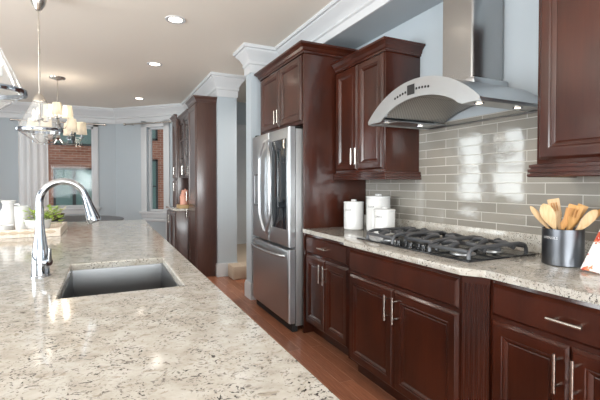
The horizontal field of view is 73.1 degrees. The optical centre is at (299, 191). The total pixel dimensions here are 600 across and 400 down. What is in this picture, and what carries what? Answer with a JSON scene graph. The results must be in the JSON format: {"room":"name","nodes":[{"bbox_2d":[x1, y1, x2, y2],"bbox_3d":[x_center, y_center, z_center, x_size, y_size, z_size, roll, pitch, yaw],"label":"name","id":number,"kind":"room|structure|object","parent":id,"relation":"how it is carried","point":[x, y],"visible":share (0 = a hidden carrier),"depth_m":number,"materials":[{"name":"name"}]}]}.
{"room":"kitchen","nodes":[
{"label":"kitchen","id":0,"kind":"room"},
{"bbox_2d":[0,117,115,215],"bbox_3d":[-5.396,-0.260,7.587,3.660,2.820,0.160,-1,1,-26],"label":"wall","id":1,"kind":"structure","parent":0,"point":[9,179],"depth_m":8.13,"materials":[{"name":"grey paint"}]},
{"bbox_2d":[9,118,105,125],"bbox_3d":[-4.588,-1.328,7.757,1.590,0.052,0.175,-1,1,-26],"label":"curtain rod","id":2,"kind":"object","parent":1,"relation":"attached to","point":[10,119],"visible":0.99,"depth_m":7.66,"materials":[{"name":"grey metal"}]},
{"bbox_2d":[18,121,48,216],"bbox_3d":[-4.954,-0.091,7.537,0.470,2.425,0.046,-1,1,-26],"label":"sheer curtain","id":3,"kind":"object","parent":2,"relation":"hanging from","point":[32,157],"visible":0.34,"depth_m":7.52,"materials":[{"name":"white fabric"}]},
{"bbox_2d":[51,120,100,213],"bbox_3d":[-4.586,-0.473,7.907,1.230,1.815,0.160,-1,1,-26],"label":"window","id":4,"kind":"structure","parent":1,"relation":"in","point":[70,209],"depth_m":8.10,"materials":[{"name":"grey paint"}]},
{"bbox_2d":[115,122,173,239],"bbox_3d":[-2.928,-0.269,8.074,1.840,2.820,0.160,0,1,19],"label":"wall","id":5,"kind":"structure","parent":0,"point":[128,137],"depth_m":8.15,"materials":[{"name":"grey paint"}]},
{"bbox_2d":[123,120,171,125],"bbox_3d":[-2.937,-1.331,7.878,1.130,0.052,0.175,0,1,19],"label":"curtain rod","id":6,"kind":"object","parent":5,"relation":"attached to","point":[169,121],"visible":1,"depth_m":7.80,"materials":[{"name":"grey metal"}]},
{"bbox_2d":[139,119,169,217],"bbox_3d":[-2.830,-0.447,7.973,0.730,1.920,0.160,0,1,19],"label":"window","id":7,"kind":"structure","parent":5,"relation":"in","point":[152,213],"depth_m":7.99,"materials":[{"name":"grey paint"}]},
{"bbox_2d":[143,218,166,240],"bbox_3d":[-2.840,0.783,7.967,0.610,0.520,0.022,0,1,19],"label":"trim","id":8,"kind":"structure","parent":5,"relation":"attached to","point":[145,219],"depth_m":7.93,"materials":[{"name":"grey paint"}]},
{"bbox_2d":[0,0,331,107],"bbox_3d":[-1.349,-1.643,2.426,6.900,0.150,13.000,-1,1,-26],"label":"ceiling","id":9,"kind":"structure","parent":0,"point":[103,49],"depth_m":4.35,"materials":[{"name":"beige paint"}]},
{"bbox_2d":[0,47,27,109],"bbox_3d":[-1.426,-0.948,1.826,0.324,1.214,0.324,-1,1,-26],"label":"pendant lamp","id":10,"kind":"object","parent":9,"relation":"hanging from","point":[24,93],"visible":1,"depth_m":1.87,"materials":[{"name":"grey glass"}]},
{"bbox_2d":[15,0,63,144],"bbox_3d":[-2.054,-0.975,3.188,0.324,1.214,0.324,-1,1,-26],"label":"pendant lamp","id":11,"kind":"object","parent":9,"relation":"hanging from","point":[38,5],"visible":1,"depth_m":3.18,"materials":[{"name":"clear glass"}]},
{"bbox_2d":[27,76,86,145],"bbox_3d":[-3.463,-1.156,5.791,0.737,0.955,0.703,-1,1,-26],"label":"chandelier","id":12,"kind":"object","parent":9,"relation":"hanging from","point":[71,126],"visible":0.84,"depth_m":5.74,"materials":[{"name":"silver metal"}]},
{"bbox_2d":[147,62,161,66],"bbox_3d":[-1.841,-1.618,5.131,0.184,0.007,0.184,-1,1,-26],"label":"recessed light","id":13,"kind":"object","parent":9,"relation":"in","point":[156,64],"visible":1,"depth_m":5.13,"materials":[{"name":"grey paint"}]},
{"bbox_2d":[165,15,185,23],"bbox_3d":[-1.151,-1.591,3.744,0.184,0.007,0.184,-1,1,-26],"label":"recessed light","id":14,"kind":"object","parent":9,"relation":"in","point":[172,19],"visible":1,"depth_m":3.73,"materials":[{"name":"grey paint"}]},
{"bbox_2d":[216,96,236,262],"bbox_3d":[-1.515,-0.243,6.736,0.275,2.820,2.260,-1,1,-26],"label":"wall","id":15,"kind":"structure","parent":0,"point":[226,107],"depth_m":5.71,"materials":[{"name":"grey paint"}]},
{"bbox_2d":[0,72,245,123],"bbox_3d":[-1.928,-1.413,2.152,5.215,0.300,12.600,-1,1,-26],"label":"trim","id":16,"kind":"structure","parent":15,"relation":"attached to","point":[215,84],"depth_m":7.66,"materials":[{"name":"grey paint"}]},
{"bbox_2d":[177,109,187,177],"bbox_3d":[-1.763,-0.746,6.562,0.312,1.032,0.920,-1,1,-26],"label":"upper cabinet","id":17,"kind":"object","parent":15,"relation":"attached to","point":[183,117],"visible":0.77,"depth_m":6.56,"materials":[{"name":"brown wood"}]},
{"bbox_2d":[216,262,237,276],"bbox_3d":[-1.065,1.093,5.826,0.311,0.185,0.218,-1,1,-26],"label":"baseboard","id":18,"kind":"structure","parent":15,"relation":"attached to","point":[221,268],"depth_m":5.70,"materials":[{"name":"grey paint"}]},
{"bbox_2d":[228,244,246,279],"bbox_3d":[-0.637,1.078,6.708,1.550,0.180,2.000,-1,1,-26],"label":"stairs","id":19,"kind":"structure","parent":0,"point":[236,271],"depth_m":5.59,"materials":[{"name":"beige carpet"}]},
{"bbox_2d":[237,102,245,243],"bbox_3d":[-1.040,-0.262,7.680,1.410,2.820,0.150,-1,1,-26],"label":"wall","id":20,"kind":"structure","parent":0,"point":[241,107],"depth_m":7.55,"materials":[{"name":"grey paint"}]},
{"bbox_2d":[237,124,245,243],"bbox_3d":[-0.979,-0.141,7.579,1.010,2.220,0.085,-1,1,-26],"label":"door","id":21,"kind":"structure","parent":20,"relation":"in","point":[241,129],"depth_m":7.55,"materials":[{"name":"grey paint"}]},
{"bbox_2d":[246,73,260,282],"bbox_3d":[-0.189,-0.205,4.800,0.875,2.820,0.180,-1,1,-26],"label":"wall pillar","id":22,"kind":"structure","parent":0,"point":[253,85],"depth_m":4.56,"materials":[{"name":"grey paint"}]},
{"bbox_2d":[245,280,255,299],"bbox_3d":[-0.265,1.113,4.790,0.743,0.185,0.216,-1,1,-26],"label":"baseboard","id":23,"kind":"structure","parent":22,"relation":"attached to","point":[248,285],"depth_m":4.57,"materials":[{"name":"grey paint"}]},
{"bbox_2d":[207,276,396,399],"bbox_3d":[-1.349,1.311,2.484,6.900,0.120,13.000,-1,1,-26],"label":"floor","id":24,"kind":"structure","parent":0,"point":[332,367],"depth_m":3.13,"materials":[{"name":"red wood"}]},
{"bbox_2d":[30,215,123,221],"bbox_3d":[-3.463,0.793,5.830,1.720,0.785,1.720,-1,1,-26],"label":"dining table","id":25,"kind":"object","parent":24,"relation":"on","point":[73,218],"visible":0.18,"depth_m":6.05,"materials":[{"name":"grey"}]},
{"bbox_2d":[44,206,65,220],"bbox_3d":[-3.486,0.302,5.714,0.279,0.201,0.296,0,1,21],"label":"bowl","id":26,"kind":"object","parent":25,"relation":"on","point":[64,208],"visible":0.46,"depth_m":5.68,"materials":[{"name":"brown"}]},
{"bbox_2d":[0,220,338,399],"bbox_3d":[-1.508,0.802,2.065,1.700,0.914,4.400,-1,1,-26],"label":"kitchen island","id":27,"kind":"object","parent":24,"relation":"on","point":[121,313],"visible":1,"depth_m":1.08,"materials":[{"name":"stone"}]},
{"bbox_2d":[0,222,66,238],"bbox_3d":[-2.195,0.295,3.126,0.650,0.058,0.594,-1,1,-26],"label":"serving tray","id":28,"kind":"object","parent":27,"relation":"on","point":[56,229],"visible":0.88,"depth_m":2.92,"materials":[{"name":"brown wood"}]},
{"bbox_2d":[0,225,13,229],"bbox_3d":[-2.139,0.276,2.928,0.120,0.070,0.120,-1,1,-26],"label":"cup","id":29,"kind":"object","parent":28,"relation":"on","point":[2,227],"visible":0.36,"depth_m":2.90,"materials":[{"name":"white ceramic"}]},
{"bbox_2d":[0,200,20,229],"bbox_3d":[-2.340,0.186,3.260,0.153,0.238,0.151,1,1,36],"label":"pitcher","id":30,"kind":"object","parent":28,"relation":"on","point":[7,217],"visible":0.69,"depth_m":3.21,"materials":[{"name":"white ceramic"}]},
{"bbox_2d":[14,206,30,229],"bbox_3d":[-2.175,0.208,3.175,0.112,0.196,0.112,-1,1,-26],"label":"vase","id":31,"kind":"object","parent":28,"relation":"on","point":[19,215],"visible":0.73,"depth_m":3.13,"materials":[{"name":"white ceramic"}]},
{"bbox_2d":[22,204,64,228],"bbox_3d":[-1.974,0.199,3.130,0.294,0.216,0.224,-1,1,-26],"label":"potted plant","id":32,"kind":"object","parent":28,"relation":"on","point":[29,223],"visible":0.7,"depth_m":3.10,"materials":[{"name":"green plant"}]},
{"bbox_2d":[24,218,51,228],"bbox_3d":[-1.999,0.258,3.094,0.180,0.100,0.180,-1,1,-26],"label":"bowl","id":33,"kind":"object","parent":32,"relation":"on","point":[29,223],"depth_m":3.03,"materials":[{"name":"white ceramic"}]},
{"bbox_2d":[30,178,100,277],"bbox_3d":[-0.995,0.146,1.726,0.267,0.411,0.086,-1,1,-26],"label":"kitchen faucet","id":34,"kind":"object","parent":27,"relation":"on","point":[41,258],"visible":1,"depth_m":1.68,"materials":[{"name":"silver metal"}]},
{"bbox_2d":[61,263,178,298],"bbox_3d":[-0.770,0.484,1.748,0.452,0.204,0.686,-1,1,-26],"label":"sink basin","id":35,"kind":"object","parent":27,"relation":"in","point":[89,280],"depth_m":2.02,"materials":[{"name":"silver metal"}]},
{"bbox_2d":[166,206,188,260],"bbox_3d":[-1.861,0.709,6.547,0.526,0.925,0.935,-1,1,-26],"label":"base cabinet","id":36,"kind":"object","parent":24,"relation":"on","point":[177,222],"visible":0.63,"depth_m":6.10,"materials":[{"name":"brown wood"}]},
{"bbox_2d":[166,206,188,210],"bbox_3d":[-1.846,0.261,6.545,0.494,0.030,0.935,-1,1,-26],"label":"countertop","id":37,"kind":"structure","parent":36,"relation":"on","point":[174,208],"depth_m":6.20,"materials":[{"name":"stone"}]},
{"bbox_2d":[177,204,189,208],"bbox_3d":[-1.810,0.222,6.348,0.200,0.055,0.280,-1,1,-26],"label":"wooden stand","id":38,"kind":"object","parent":37,"relation":"on","point":[178,205],"visible":0.57,"depth_m":6.22,"materials":[{"name":"brown wood"}]},
{"bbox_2d":[180,193,187,204],"bbox_3d":[-1.793,0.102,6.265,0.124,0.186,0.124,-1,1,-26],"label":"jar","id":39,"kind":"object","parent":38,"relation":"on","point":[183,201],"visible":0.89,"depth_m":6.21,"materials":[{"name":"brown ceramic"}]},
{"bbox_2d":[169,114,187,205],"bbox_3d":[-2.111,-0.088,7.219,0.342,2.492,0.511,-1,1,-26],"label":"tall cabinet","id":40,"kind":"object","parent":24,"relation":"on","point":[179,184],"visible":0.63,"depth_m":6.97,"materials":[{"name":"brown wood"}]},
{"bbox_2d":[185,95,216,276],"bbox_3d":[-1.437,-0.072,5.869,0.336,2.512,0.616,-1,1,-26],"label":"pantry cabinet","id":41,"kind":"object","parent":24,"relation":"on","point":[202,155],"visible":0.95,"depth_m":5.66,"materials":[{"name":"brown wood"}]},
{"bbox_2d":[251,125,302,331],"bbox_3d":[-0.019,0.312,4.076,0.806,1.815,0.950,-1,1,-26],"label":"refrigerator","id":42,"kind":"object","parent":24,"relation":"on","point":[278,154],"visible":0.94,"depth_m":3.69,"materials":[{"name":"grey metal"}]},
{"bbox_2d":[254,40,365,332],"bbox_3d":[0.067,-0.037,4.119,0.705,2.512,1.192,-1,1,-26],"label":"refrigerator surround","id":43,"kind":"object","parent":24,"relation":"on","point":[298,87],"visible":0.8,"depth_m":3.59,"materials":[{"name":"brown wood"}]},
{"bbox_2d":[306,234,348,355],"bbox_3d":[0.463,0.795,3.333,0.685,0.878,0.705,-1,1,-26],"label":"base cabinet","id":44,"kind":"object","parent":24,"relation":"on","point":[327,260],"visible":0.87,"depth_m":3.15,"materials":[{"name":"brown wood"}]},
{"bbox_2d":[348,247,490,399],"bbox_3d":[0.836,0.812,2.478,0.755,0.878,1.167,-1,1,-26],"label":"base cabinet","id":45,"kind":"object","parent":24,"relation":"on","point":[417,332],"visible":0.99,"depth_m":2.15,"materials":[{"name":"brown wood"}]},
{"bbox_2d":[303,214,599,304],"bbox_3d":[0.851,0.303,2.463,0.734,0.136,2.589,-1,1,-26],"label":"countertop","id":46,"kind":"structure","parent":45,"relation":"on","point":[530,272],"depth_m":1.99,"materials":[{"name":"stone"}]},
{"bbox_2d":[344,199,363,229],"bbox_3d":[0.462,0.190,3.484,0.172,0.254,0.172,-1,1,-26],"label":"canister","id":47,"kind":"object","parent":46,"relation":"on","point":[353,209],"visible":1,"depth_m":3.41,"materials":[{"name":"white ceramic"}]},
{"bbox_2d":[366,194,390,230],"bbox_3d":[0.648,0.167,3.351,0.198,0.305,0.198,-1,1,-26],"label":"canister","id":48,"kind":"object","parent":46,"relation":"on","point":[377,201],"visible":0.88,"depth_m":3.28,"materials":[{"name":"white ceramic"}]},
{"bbox_2d":[374,207,395,234],"bbox_3d":[0.653,0.219,3.133,0.166,0.210,0.166,-1,1,-26],"label":"canister","id":49,"kind":"object","parent":46,"relation":"on","point":[384,217],"visible":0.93,"depth_m":3.06,"materials":[{"name":"white ceramic"}]},
{"bbox_2d":[357,226,535,262],"bbox_3d":[0.843,0.296,2.532,0.510,0.080,0.980,-1,1,-26],"label":"gas cooktop","id":50,"kind":"object","parent":46,"relation":"in","point":[423,240],"visible":1,"depth_m":2.30,"materials":[{"name":"black metal"}]},
{"bbox_2d":[541,226,584,267],"bbox_3d":[1.266,0.260,1.952,0.177,0.174,0.176,-1,1,-26],"label":"utensil crock","id":51,"kind":"object","parent":46,"relation":"on","point":[560,248],"visible":0.88,"depth_m":1.88,"materials":[{"name":"grey metal"}]},
{"bbox_2d":[530,206,550,228],"bbox_3d":[1.234,0.205,1.975,0.200,0.267,0.020,1,1,32],"label":"wooden spoon","id":52,"kind":"object","parent":51,"relation":"in","point":[534,211],"visible":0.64,"depth_m":2.00,"materials":[{"name":"brown wood"}]},
{"bbox_2d":[539,204,556,228],"bbox_3d":[1.227,0.197,1.942,0.138,0.281,0.025,0,1,16],"label":"wooden spoon","id":53,"kind":"object","parent":51,"relation":"in","point":[547,213],"visible":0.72,"depth_m":1.94,"materials":[{"name":"brown wood"}]},
{"bbox_2d":[547,198,561,228],"bbox_3d":[1.260,0.183,1.981,0.091,0.306,0.021,1,2,44],"label":"slotted turner","id":54,"kind":"object","parent":51,"relation":"in","point":[554,203],"visible":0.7,"depth_m":1.98,"materials":[{"name":"brown wood"}]},
{"bbox_2d":[560,207,571,229],"bbox_3d":[1.244,0.204,1.928,0.019,0.266,0.086,-1,1,-26],"label":"wooden spatula","id":55,"kind":"object","parent":51,"relation":"in","point":[564,223],"visible":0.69,"depth_m":1.91,"materials":[{"name":"brown wood"}]},
{"bbox_2d":[566,204,582,229],"bbox_3d":[1.286,0.196,1.933,0.106,0.282,0.020,1,1,40],"label":"slotted turner","id":56,"kind":"object","parent":51,"relation":"in","point":[576,211],"visible":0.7,"depth_m":1.92,"materials":[{"name":"brown wood"}]},
{"bbox_2d":[570,203,587,229],"bbox_3d":[1.310,0.196,1.962,0.143,0.283,0.017,0,1,18],"label":"wooden spatula","id":57,"kind":"object","parent":51,"relation":"in","point":[585,208],"visible":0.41,"depth_m":1.94,"materials":[{"name":"brown wood"}]},
{"bbox_2d":[575,209,597,229],"bbox_3d":[1.290,0.209,1.916,0.192,0.261,0.021,1,1,39],"label":"wooden spoon","id":58,"kind":"object","parent":51,"relation":"in","point":[590,217],"visible":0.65,"depth_m":1.87,"materials":[{"name":"brown wood"}]},
{"bbox_2d":[581,230,599,273],"bbox_3d":[1.371,0.209,1.703,0.192,0.283,0.250,0,1,-16],"label":"cookbook","id":59,"kind":"object","parent":46,"relation":"on","point":[591,263],"visible":1,"depth_m":1.78,"materials":[{"name":"white paper"}]},
{"bbox_2d":[490,279,599,399],"bbox_3d":[1.274,0.829,1.648,0.685,0.878,0.715,-1,1,-26],"label":"base cabinet","id":60,"kind":"object","parent":24,"relation":"on","point":[544,346],"visible":0.93,"depth_m":1.62,"materials":[{"name":"brown wood"}]},
{"bbox_2d":[325,0,442,48],"bbox_3d":[1.651,-1.439,1.222,0.340,0.210,7.820,-1,1,-26],"label":"ceiling","id":61,"kind":"structure","parent":0,"point":[395,13],"depth_m":3.27,"materials":[{"name":"grey paint"}]},
{"bbox_2d":[275,0,391,54],"bbox_3d":[1.431,-1.437,1.115,0.150,0.210,7.820,-1,1,-26],"label":"trim","id":62,"kind":"structure","parent":61,"relation":"attached to","point":[337,16],"depth_m":3.52,"materials":[{"name":"grey paint"}]},
{"bbox_2d":[356,0,599,240],"bbox_3d":[1.869,-0.137,1.352,0.158,2.820,7.820,-1,1,-26],"label":"wall","id":63,"kind":"structure","parent":0,"point":[472,174],"depth_m":2.57,"materials":[{"name":"grey tile"}]},
{"bbox_2d":[233,42,279,76],"bbox_3d":[-0.311,-1.473,4.716,0.845,0.280,0.420,-1,1,-26],"label":"trim","id":64,"kind":"structure","parent":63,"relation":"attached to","point":[253,57],"depth_m":4.50,"materials":[{"name":"grey paint"}]},
{"bbox_2d":[331,36,424,179],"bbox_3d":[0.611,-0.614,3.339,0.391,1.029,0.761,-1,1,-26],"label":"upper cabinet","id":65,"kind":"object","parent":63,"relation":"attached to","point":[366,76],"visible":0.96,"depth_m":3.12,"materials":[{"name":"brown wood"}]},
{"bbox_2d":[368,0,537,129],"bbox_3d":[0.918,-0.902,2.483,0.559,0.914,0.930,-1,1,-26],"label":"range hood","id":66,"kind":"object","parent":63,"relation":"attached to","point":[472,29],"visible":0.99,"depth_m":2.42,"materials":[{"name":"silver metal"}]},
{"bbox_2d":[527,0,599,177],"bbox_3d":[1.456,-0.579,1.584,0.391,1.029,1.024,-1,1,-26],"label":"upper cabinet","id":67,"kind":"object","parent":63,"relation":"attached to","point":[568,123],"visible":1,"depth_m":1.80,"materials":[{"name":"brown wood"}]},
{"label":"outside","id":68,"kind":"structure","parent":0,"visible":0},
{"bbox_2d":[48,127,163,208],"bbox_3d":[-6.273,-1.957,12.998,18.000,12.000,1.070,-1,1,-26],"label":"brick building","id":69,"kind":"structure","parent":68,"point":[74,162],"depth_m":12.26,"materials":[{"name":"red brick"}]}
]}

